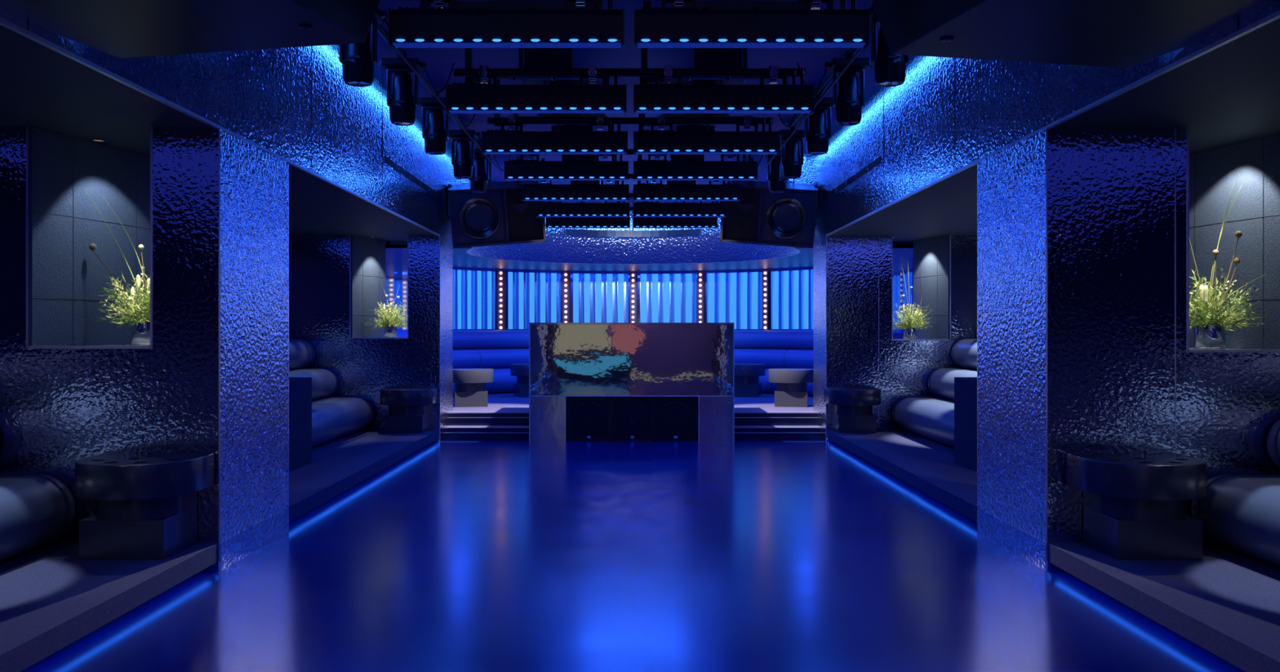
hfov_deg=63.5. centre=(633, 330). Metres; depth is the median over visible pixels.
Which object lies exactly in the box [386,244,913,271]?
ceiling
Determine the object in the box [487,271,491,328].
diffuser
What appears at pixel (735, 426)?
step
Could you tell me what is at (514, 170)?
batten
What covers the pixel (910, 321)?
flower arrangement
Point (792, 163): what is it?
light
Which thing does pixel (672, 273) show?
diffuser
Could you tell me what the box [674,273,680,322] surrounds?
diffuser
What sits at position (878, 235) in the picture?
trim
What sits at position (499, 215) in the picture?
loudspeaker
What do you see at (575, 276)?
diffuser
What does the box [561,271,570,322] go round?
strip
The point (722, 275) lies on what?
diffuser
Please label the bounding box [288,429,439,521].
platform
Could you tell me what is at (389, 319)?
flower arrangement
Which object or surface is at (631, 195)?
pipe
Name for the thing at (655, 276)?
diffuser
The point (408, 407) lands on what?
table
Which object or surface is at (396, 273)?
wall
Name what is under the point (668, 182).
winch
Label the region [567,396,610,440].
subwoofer
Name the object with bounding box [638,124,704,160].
winch
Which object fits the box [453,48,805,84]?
pipe
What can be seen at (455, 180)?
wall
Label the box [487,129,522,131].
mounting bracket
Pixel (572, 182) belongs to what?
winch
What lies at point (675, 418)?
subwoofer
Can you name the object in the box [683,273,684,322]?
diffuser
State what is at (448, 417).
trim
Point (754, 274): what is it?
diffuser
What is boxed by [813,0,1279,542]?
wall
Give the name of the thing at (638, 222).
batten
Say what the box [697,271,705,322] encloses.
strip
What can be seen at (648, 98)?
batten
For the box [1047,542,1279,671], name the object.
platform
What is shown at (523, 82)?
winch
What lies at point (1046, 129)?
trim
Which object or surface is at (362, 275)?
trim
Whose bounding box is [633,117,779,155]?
batten
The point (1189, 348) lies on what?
window sill
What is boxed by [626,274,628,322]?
diffuser
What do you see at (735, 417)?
trim
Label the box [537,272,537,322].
diffuser
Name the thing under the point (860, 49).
rail
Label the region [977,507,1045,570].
baseboard
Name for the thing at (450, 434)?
steps
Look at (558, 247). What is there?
ceiling
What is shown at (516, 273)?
diffuser
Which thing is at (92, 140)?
recessed light
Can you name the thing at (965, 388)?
block
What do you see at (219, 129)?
trim
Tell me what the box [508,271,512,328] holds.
diffuser
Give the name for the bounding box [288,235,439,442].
wall
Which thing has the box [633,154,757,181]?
batten
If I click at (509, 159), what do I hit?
mounting bracket
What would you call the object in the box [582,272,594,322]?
light fin
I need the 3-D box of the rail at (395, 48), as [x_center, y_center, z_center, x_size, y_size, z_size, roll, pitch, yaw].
[-1.095,-1.300,6.668,0.012,0.012,3.984,0,0,0]
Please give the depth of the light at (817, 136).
9.62 m
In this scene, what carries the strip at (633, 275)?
attached to the wall at (396, 273)
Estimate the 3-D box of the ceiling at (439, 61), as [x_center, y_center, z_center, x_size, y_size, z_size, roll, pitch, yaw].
[0.000,-2.300,7.700,4.400,0.080,23.400,0,0,0]
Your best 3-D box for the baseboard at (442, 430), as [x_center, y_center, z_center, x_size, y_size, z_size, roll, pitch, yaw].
[-2.402,1.317,13.290,0.015,0.165,0.888,0,0,0]
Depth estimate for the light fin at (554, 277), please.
18.89 m
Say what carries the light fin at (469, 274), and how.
attached to the wall at (396, 273)
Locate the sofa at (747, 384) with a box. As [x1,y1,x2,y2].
[734,363,765,397]
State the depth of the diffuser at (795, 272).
18.02 m
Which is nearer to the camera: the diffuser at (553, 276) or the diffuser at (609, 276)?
the diffuser at (553, 276)
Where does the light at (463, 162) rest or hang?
hanging from the pipe at (381, 30)
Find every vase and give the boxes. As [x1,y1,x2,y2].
[131,321,150,345]
[383,325,396,337]
[902,327,916,338]
[1195,324,1226,349]
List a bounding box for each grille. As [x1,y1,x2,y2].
[506,188,543,240]
[722,188,759,240]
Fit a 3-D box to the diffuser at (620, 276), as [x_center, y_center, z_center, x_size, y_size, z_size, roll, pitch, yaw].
[-0.224,-0.530,19.148,0.108,1.020,0.022,0,0,-3]
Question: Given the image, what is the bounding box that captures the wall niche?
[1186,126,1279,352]
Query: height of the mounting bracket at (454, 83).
0.013 m
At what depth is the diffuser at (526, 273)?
18.71 m
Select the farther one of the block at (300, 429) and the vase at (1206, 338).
the block at (300, 429)
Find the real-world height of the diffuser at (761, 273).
1.020 m
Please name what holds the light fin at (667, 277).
attached to the wall at (396, 273)
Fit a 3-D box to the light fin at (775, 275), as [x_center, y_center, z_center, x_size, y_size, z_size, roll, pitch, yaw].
[2.553,-0.535,18.266,0.206,1.050,0.100,0,0,38]
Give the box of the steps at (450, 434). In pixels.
[444,413,528,440]
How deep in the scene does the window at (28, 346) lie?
5.99 m
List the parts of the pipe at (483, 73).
drop rod, drop rod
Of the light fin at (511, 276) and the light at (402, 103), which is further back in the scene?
the light fin at (511, 276)
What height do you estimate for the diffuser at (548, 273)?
1.020 m
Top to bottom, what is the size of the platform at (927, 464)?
0.105 m
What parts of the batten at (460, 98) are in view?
plate, plate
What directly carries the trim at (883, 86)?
attached to the wall at (947, 114)
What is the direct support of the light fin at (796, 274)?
attached to the wall at (396, 273)
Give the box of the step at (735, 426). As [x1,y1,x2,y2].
[734,425,822,428]
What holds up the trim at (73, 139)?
attached to the wall at (109, 173)
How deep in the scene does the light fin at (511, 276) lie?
18.52 m
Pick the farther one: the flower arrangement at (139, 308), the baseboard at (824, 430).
the baseboard at (824, 430)
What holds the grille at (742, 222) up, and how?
attached to the loudspeaker at (762, 216)
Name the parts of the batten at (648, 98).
plate, plate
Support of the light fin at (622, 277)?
attached to the wall at (396, 273)
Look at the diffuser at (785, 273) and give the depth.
18.15 m
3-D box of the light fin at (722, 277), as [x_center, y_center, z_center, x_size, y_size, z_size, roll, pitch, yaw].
[1.654,-0.535,18.801,0.206,1.050,0.100,0,0,23]
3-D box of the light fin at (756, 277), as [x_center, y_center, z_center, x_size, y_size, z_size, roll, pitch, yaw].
[2.210,-0.535,18.507,0.206,1.050,0.100,0,0,32]
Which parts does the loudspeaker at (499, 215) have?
frame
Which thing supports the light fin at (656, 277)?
attached to the wall at (396, 273)
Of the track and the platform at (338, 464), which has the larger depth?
the track
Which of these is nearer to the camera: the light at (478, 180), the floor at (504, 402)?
the light at (478, 180)
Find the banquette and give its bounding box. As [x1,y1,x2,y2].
[396,329,903,395]
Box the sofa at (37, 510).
[0,474,75,561]
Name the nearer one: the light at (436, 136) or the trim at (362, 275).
the light at (436, 136)
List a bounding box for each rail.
[394,46,502,175]
[758,46,863,175]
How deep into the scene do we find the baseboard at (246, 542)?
6.52 m
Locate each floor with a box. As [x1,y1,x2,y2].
[20,440,1245,671]
[448,392,817,413]
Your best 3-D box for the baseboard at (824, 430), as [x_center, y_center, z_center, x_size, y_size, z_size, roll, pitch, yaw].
[2.402,1.317,13.290,0.015,0.165,0.888,0,0,0]
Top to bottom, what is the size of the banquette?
1.079 m
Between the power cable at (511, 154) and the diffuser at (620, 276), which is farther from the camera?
the diffuser at (620, 276)
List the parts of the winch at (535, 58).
rail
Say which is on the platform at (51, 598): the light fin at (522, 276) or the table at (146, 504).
the table at (146, 504)
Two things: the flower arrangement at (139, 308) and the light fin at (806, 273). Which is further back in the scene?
the light fin at (806, 273)
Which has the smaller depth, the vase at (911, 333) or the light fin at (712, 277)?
the vase at (911, 333)
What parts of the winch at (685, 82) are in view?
rail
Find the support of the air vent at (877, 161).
in the wall at (947, 114)
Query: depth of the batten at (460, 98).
5.79 m
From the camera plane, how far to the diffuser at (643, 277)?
19.14 m
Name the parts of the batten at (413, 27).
plate, plate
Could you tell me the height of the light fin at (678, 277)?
1.050 m
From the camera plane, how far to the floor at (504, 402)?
14.38 m
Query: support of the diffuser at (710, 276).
attached to the light fin at (712, 277)
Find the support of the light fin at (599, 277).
attached to the wall at (396, 273)
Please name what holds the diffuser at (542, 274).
attached to the light fin at (544, 277)
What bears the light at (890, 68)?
hanging from the pipe at (851, 51)
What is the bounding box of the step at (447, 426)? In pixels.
[444,425,528,428]
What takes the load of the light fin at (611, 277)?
attached to the wall at (396, 273)
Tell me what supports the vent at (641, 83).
in the batten at (648, 98)
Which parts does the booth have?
leg panel, panel, leg panel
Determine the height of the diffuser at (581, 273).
1.020 m
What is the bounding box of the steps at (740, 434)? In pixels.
[734,413,822,440]
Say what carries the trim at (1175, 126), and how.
attached to the wall at (1111, 189)
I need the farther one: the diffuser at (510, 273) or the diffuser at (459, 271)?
the diffuser at (510, 273)
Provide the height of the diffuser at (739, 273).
1.020 m
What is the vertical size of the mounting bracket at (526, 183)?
0.013 m
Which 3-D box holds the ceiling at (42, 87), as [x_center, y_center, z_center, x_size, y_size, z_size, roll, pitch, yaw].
[-3.560,-1.230,4.870,2.280,0.100,17.740,0,0,0]
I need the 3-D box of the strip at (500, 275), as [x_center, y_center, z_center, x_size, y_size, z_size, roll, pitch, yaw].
[-2.354,-0.537,18.405,0.140,1.055,0.110,0,0,-35]
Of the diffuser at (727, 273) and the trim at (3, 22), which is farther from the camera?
the diffuser at (727, 273)
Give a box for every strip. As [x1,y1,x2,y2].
[496,270,506,329]
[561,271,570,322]
[630,272,637,322]
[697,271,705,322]
[762,270,770,329]
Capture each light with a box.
[91,138,106,142]
[338,7,387,87]
[377,49,426,125]
[418,92,448,155]
[448,125,480,178]
[468,142,494,192]
[760,146,787,192]
[779,124,804,178]
[804,90,832,155]
[824,49,872,125]
[870,4,909,87]
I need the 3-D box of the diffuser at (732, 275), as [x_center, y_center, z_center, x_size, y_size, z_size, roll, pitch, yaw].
[1.815,-0.530,18.737,0.108,1.020,0.022,0,0,26]
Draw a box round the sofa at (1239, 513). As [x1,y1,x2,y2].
[1191,418,1279,566]
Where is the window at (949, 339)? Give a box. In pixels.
[892,235,951,340]
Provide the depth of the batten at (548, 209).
11.17 m
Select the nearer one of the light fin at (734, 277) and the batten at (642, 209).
the batten at (642, 209)
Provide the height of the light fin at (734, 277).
1.050 m
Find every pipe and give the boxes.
[377,24,480,147]
[400,0,856,9]
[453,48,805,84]
[487,79,773,131]
[520,124,739,160]
[536,154,724,184]
[547,180,713,202]
[581,200,684,210]
[779,24,871,146]
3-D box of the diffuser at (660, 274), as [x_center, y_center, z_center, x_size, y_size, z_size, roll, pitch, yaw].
[0.526,-0.530,19.148,0.044,1.020,0.010,0,0,6]
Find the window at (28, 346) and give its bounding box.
[26,126,151,348]
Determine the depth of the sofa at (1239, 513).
5.55 m
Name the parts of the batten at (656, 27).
plate, plate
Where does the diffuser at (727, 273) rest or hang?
attached to the light fin at (722, 277)
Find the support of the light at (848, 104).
hanging from the pipe at (851, 51)
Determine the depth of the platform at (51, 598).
4.96 m
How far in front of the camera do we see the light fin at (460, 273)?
17.87 m
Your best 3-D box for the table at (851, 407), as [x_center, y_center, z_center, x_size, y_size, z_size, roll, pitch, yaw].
[2.693,0.975,12.565,0.650,0.520,0.540,0,0,0]
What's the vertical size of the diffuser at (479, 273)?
1.020 m
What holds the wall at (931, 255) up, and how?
attached to the wall at (905, 366)
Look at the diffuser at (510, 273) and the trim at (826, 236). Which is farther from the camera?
the diffuser at (510, 273)
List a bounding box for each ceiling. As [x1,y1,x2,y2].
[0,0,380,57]
[0,24,435,241]
[368,0,879,192]
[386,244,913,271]
[466,178,799,263]
[831,17,1279,241]
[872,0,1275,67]
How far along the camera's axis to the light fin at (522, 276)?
18.63 m
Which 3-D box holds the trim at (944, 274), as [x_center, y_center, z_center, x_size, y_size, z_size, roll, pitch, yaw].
[3.809,-0.533,13.288,0.024,1.274,0.916,0,0,-12]
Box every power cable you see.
[424,62,454,92]
[457,113,475,126]
[493,154,511,170]
[777,113,796,126]
[796,62,826,91]
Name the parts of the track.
drop rod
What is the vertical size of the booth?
1.494 m
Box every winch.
[465,0,602,83]
[493,79,608,126]
[513,113,605,131]
[528,124,595,160]
[541,158,599,184]
[637,158,695,184]
[638,113,729,131]
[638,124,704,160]
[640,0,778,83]
[640,76,753,126]
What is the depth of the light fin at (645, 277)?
19.14 m
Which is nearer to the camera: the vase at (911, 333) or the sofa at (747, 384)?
the vase at (911, 333)
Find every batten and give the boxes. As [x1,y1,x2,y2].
[387,0,624,50]
[445,67,626,115]
[481,117,627,155]
[504,154,628,181]
[521,180,629,201]
[536,200,629,217]
[545,214,630,228]
[633,0,870,50]
[633,67,814,115]
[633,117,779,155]
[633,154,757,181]
[633,180,740,201]
[633,200,727,217]
[633,216,717,228]
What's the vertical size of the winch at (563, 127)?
0.710 m
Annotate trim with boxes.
[0,17,439,235]
[32,138,150,343]
[218,128,220,571]
[353,237,386,336]
[439,235,439,442]
[448,417,528,417]
[466,248,799,264]
[734,417,817,417]
[826,9,1279,235]
[826,235,826,442]
[878,235,879,429]
[883,86,884,205]
[913,274,947,315]
[1045,128,1047,571]
[1174,126,1176,453]
[1189,138,1279,346]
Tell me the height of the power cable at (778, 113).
0.262 m
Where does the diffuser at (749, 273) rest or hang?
attached to the light fin at (744, 276)
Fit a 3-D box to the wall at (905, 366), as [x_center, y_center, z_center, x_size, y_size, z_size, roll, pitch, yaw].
[3.500,0.110,13.290,2.200,2.580,0.900,0,0,0]
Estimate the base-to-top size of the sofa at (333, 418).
1.140 m
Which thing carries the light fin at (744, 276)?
attached to the wall at (396, 273)
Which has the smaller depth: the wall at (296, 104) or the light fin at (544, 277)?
the wall at (296, 104)
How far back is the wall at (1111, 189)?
6.00 m
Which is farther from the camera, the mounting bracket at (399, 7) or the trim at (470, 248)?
the trim at (470, 248)
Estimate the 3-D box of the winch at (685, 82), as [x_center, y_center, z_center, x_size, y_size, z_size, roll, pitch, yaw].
[0.511,-1.905,7.859,0.731,0.710,0.625,0,0,-43]
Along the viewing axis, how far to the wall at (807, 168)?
13.74 m
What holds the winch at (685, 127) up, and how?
hanging from the ceiling at (439, 61)
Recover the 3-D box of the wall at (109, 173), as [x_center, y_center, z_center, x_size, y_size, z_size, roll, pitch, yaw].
[-3.391,-0.543,6.598,0.051,1.270,1.214,0,0,10]
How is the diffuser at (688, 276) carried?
attached to the light fin at (690, 277)
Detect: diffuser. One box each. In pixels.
[457,270,461,328]
[467,270,471,328]
[477,271,481,328]
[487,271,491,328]
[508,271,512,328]
[515,272,516,328]
[519,272,523,328]
[526,272,527,328]
[529,272,534,322]
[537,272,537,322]
[540,272,545,322]
[548,273,549,322]
[551,273,556,322]
[559,273,560,322]
[573,273,578,322]
[581,273,582,322]
[584,273,590,322]
[592,273,594,322]
[595,273,601,322]
[604,274,605,322]
[606,273,612,322]
[614,274,617,322]
[617,273,623,322]
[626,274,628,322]
[640,274,646,322]
[648,274,651,322]
[652,273,657,322]
[660,274,662,322]
[663,273,669,322]
[671,273,673,322]
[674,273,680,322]
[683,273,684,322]
[685,273,691,322]
[693,273,696,322]
[707,273,714,322]
[716,273,717,322]
[719,272,724,322]
[727,272,728,322]
[729,272,736,328]
[738,272,739,328]
[741,272,746,328]
[749,272,750,328]
[751,271,757,328]
[760,271,762,328]
[773,271,778,328]
[783,271,788,328]
[793,270,798,328]
[803,270,808,328]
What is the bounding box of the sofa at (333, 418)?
[288,337,373,447]
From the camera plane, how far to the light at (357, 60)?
6.90 m
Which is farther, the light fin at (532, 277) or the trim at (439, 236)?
the light fin at (532, 277)
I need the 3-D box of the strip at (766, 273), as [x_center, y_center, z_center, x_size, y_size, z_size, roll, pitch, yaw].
[2.371,-0.537,18.394,0.140,1.055,0.110,0,0,35]
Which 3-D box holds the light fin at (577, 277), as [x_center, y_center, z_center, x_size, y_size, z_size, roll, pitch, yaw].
[-1.016,-0.535,19.019,0.206,1.050,0.100,0,0,-14]
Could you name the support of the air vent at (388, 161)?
in the wall at (296, 104)
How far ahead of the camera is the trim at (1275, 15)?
5.09 m
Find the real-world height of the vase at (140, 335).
0.150 m
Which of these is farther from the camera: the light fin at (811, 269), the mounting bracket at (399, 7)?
the light fin at (811, 269)
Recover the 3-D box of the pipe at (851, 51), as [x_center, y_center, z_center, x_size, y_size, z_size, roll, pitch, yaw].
[1.730,-2.221,8.600,0.048,0.078,8.800,0,0,0]
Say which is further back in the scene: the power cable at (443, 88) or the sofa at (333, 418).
the sofa at (333, 418)
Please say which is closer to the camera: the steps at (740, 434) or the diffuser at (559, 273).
the steps at (740, 434)
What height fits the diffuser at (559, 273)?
1.020 m
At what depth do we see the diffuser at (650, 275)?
19.16 m
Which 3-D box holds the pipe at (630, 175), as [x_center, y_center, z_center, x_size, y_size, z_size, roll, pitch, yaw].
[-0.020,-1.823,9.867,2.000,0.875,0.085,0,0,0]
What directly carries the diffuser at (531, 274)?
attached to the light fin at (532, 277)
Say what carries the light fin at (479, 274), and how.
attached to the wall at (396, 273)
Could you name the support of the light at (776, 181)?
hanging from the pipe at (851, 51)
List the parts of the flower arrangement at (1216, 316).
grass blade, flower stem, grass blade, grass blade, flower stem, flower stem, grass blade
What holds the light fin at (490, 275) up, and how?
attached to the wall at (396, 273)
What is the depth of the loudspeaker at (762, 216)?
13.23 m
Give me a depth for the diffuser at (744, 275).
18.63 m
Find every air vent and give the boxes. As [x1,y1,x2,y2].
[385,155,438,198]
[827,155,880,198]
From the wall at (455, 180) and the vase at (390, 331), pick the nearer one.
the vase at (390, 331)
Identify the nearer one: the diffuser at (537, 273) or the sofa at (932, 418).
the sofa at (932, 418)
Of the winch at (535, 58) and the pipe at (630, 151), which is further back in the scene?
the pipe at (630, 151)
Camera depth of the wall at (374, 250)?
13.19 m
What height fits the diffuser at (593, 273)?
1.020 m
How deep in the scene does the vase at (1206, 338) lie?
6.23 m
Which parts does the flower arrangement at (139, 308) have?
flower stem, grass blade, flower stem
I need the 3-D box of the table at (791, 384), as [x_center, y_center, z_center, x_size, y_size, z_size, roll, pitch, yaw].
[2.240,0.810,14.620,0.650,0.520,0.650,0,0,10]
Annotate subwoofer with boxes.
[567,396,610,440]
[610,396,653,440]
[653,396,697,440]
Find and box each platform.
[0,542,218,671]
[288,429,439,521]
[826,429,977,521]
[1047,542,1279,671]
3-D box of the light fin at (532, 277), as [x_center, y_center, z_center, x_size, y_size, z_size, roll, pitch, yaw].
[-1.803,-0.535,18.732,0.206,1.050,0.100,0,0,-26]
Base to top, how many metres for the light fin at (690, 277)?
1.050 m
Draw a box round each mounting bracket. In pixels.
[398,6,454,9]
[453,82,496,84]
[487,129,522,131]
[509,159,538,160]
[525,182,551,184]
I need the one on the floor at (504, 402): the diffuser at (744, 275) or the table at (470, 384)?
the table at (470, 384)
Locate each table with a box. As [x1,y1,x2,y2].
[75,453,213,559]
[380,387,437,432]
[453,368,493,407]
[510,363,528,397]
[768,368,813,407]
[823,387,880,432]
[1066,453,1206,559]
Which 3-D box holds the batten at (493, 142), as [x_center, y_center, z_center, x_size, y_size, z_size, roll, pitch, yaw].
[-0.543,-1.351,7.197,1.012,0.257,0.096,0,0,0]
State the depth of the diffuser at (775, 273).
18.28 m
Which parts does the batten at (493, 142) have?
plate, plate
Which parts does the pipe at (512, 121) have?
drop rod, drop rod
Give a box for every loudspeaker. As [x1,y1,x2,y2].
[448,158,546,248]
[720,158,817,248]
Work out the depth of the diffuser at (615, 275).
19.16 m
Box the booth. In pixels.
[528,322,734,441]
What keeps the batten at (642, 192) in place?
attached to the pipe at (630, 175)
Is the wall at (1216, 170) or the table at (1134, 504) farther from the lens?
the wall at (1216, 170)
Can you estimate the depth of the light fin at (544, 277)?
18.81 m
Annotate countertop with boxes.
[528,322,733,324]
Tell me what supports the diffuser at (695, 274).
attached to the light fin at (690, 277)
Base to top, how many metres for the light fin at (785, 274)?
1.050 m
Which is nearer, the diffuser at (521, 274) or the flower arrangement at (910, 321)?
the flower arrangement at (910, 321)
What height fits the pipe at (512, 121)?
0.875 m
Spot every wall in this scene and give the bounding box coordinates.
[0,5,453,542]
[0,126,287,571]
[29,127,150,345]
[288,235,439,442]
[351,235,386,337]
[386,257,913,333]
[452,146,471,248]
[794,151,813,248]
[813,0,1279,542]
[826,235,977,442]
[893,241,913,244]
[913,235,949,338]
[980,126,1279,571]
[1189,133,1279,349]
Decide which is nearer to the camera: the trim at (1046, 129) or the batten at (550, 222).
the trim at (1046, 129)
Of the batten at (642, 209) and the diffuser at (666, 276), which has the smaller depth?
the batten at (642, 209)
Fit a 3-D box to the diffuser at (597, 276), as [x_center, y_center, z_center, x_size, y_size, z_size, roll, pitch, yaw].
[-0.642,-0.530,19.104,0.108,1.020,0.022,0,0,-9]
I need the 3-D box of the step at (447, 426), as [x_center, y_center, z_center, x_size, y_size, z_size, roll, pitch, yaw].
[-1.847,1.317,13.230,1.094,0.165,0.300,0,0,0]
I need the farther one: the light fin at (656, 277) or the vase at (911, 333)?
the light fin at (656, 277)
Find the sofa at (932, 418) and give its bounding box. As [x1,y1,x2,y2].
[892,337,977,447]
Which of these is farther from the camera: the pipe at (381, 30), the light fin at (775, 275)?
the light fin at (775, 275)
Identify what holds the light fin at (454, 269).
attached to the wall at (396, 273)
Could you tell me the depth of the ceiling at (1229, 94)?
5.64 m
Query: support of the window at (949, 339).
in the wall at (905, 366)
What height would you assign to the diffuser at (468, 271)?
1.020 m
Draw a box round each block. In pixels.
[288,377,312,471]
[954,377,977,471]
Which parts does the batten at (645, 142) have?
plate, plate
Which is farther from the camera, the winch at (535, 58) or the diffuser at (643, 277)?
the diffuser at (643, 277)
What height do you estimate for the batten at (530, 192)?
0.257 m
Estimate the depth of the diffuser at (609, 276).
19.12 m
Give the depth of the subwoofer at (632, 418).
13.01 m
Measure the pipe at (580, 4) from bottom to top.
0.875 m
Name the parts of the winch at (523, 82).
rail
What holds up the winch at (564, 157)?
hanging from the ceiling at (439, 61)
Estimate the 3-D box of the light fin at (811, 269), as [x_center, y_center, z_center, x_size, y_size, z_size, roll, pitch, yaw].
[3.158,-0.535,17.686,0.100,1.050,0.206,0,0,-41]
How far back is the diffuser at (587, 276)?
19.06 m
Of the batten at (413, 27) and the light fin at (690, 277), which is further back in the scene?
the light fin at (690, 277)
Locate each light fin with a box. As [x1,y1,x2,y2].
[453,268,455,329]
[455,268,464,329]
[464,268,475,329]
[475,269,484,329]
[484,270,495,329]
[506,271,516,329]
[516,271,527,329]
[527,271,537,329]
[538,271,549,322]
[549,271,560,322]
[572,272,582,322]
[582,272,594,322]
[594,272,605,322]
[605,272,617,322]
[617,272,628,322]
[640,272,651,322]
[651,272,662,322]
[662,272,673,322]
[673,272,684,322]
[684,272,696,322]
[706,271,717,322]
[717,271,728,322]
[728,271,739,329]
[739,271,750,329]
[750,271,762,329]
[770,270,781,329]
[781,269,791,329]
[791,268,801,329]
[801,268,810,329]
[810,268,813,329]
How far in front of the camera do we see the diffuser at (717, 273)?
18.88 m
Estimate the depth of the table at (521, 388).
16.50 m
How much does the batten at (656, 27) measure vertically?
0.257 m
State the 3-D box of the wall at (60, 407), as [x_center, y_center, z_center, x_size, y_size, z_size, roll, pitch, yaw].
[-3.500,0.110,6.600,2.200,2.580,1.200,0,0,0]
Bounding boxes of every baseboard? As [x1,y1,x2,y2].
[220,507,288,570]
[440,427,444,442]
[822,427,826,442]
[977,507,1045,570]
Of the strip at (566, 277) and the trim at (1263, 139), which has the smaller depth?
the trim at (1263, 139)
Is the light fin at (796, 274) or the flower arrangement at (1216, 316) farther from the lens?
the light fin at (796, 274)
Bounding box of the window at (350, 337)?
[349,235,408,338]
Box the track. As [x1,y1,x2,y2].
[564,190,702,237]
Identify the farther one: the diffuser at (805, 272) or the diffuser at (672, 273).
the diffuser at (672, 273)
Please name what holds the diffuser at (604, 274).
attached to the light fin at (599, 277)
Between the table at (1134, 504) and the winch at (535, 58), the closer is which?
the table at (1134, 504)
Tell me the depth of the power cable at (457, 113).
9.77 m
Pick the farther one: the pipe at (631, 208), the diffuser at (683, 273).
the diffuser at (683, 273)
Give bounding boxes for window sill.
[1189,347,1256,349]
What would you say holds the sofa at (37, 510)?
on the platform at (51, 598)
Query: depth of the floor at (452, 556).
5.62 m
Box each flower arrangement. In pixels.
[83,188,150,329]
[364,271,407,328]
[893,264,933,331]
[1189,173,1270,331]

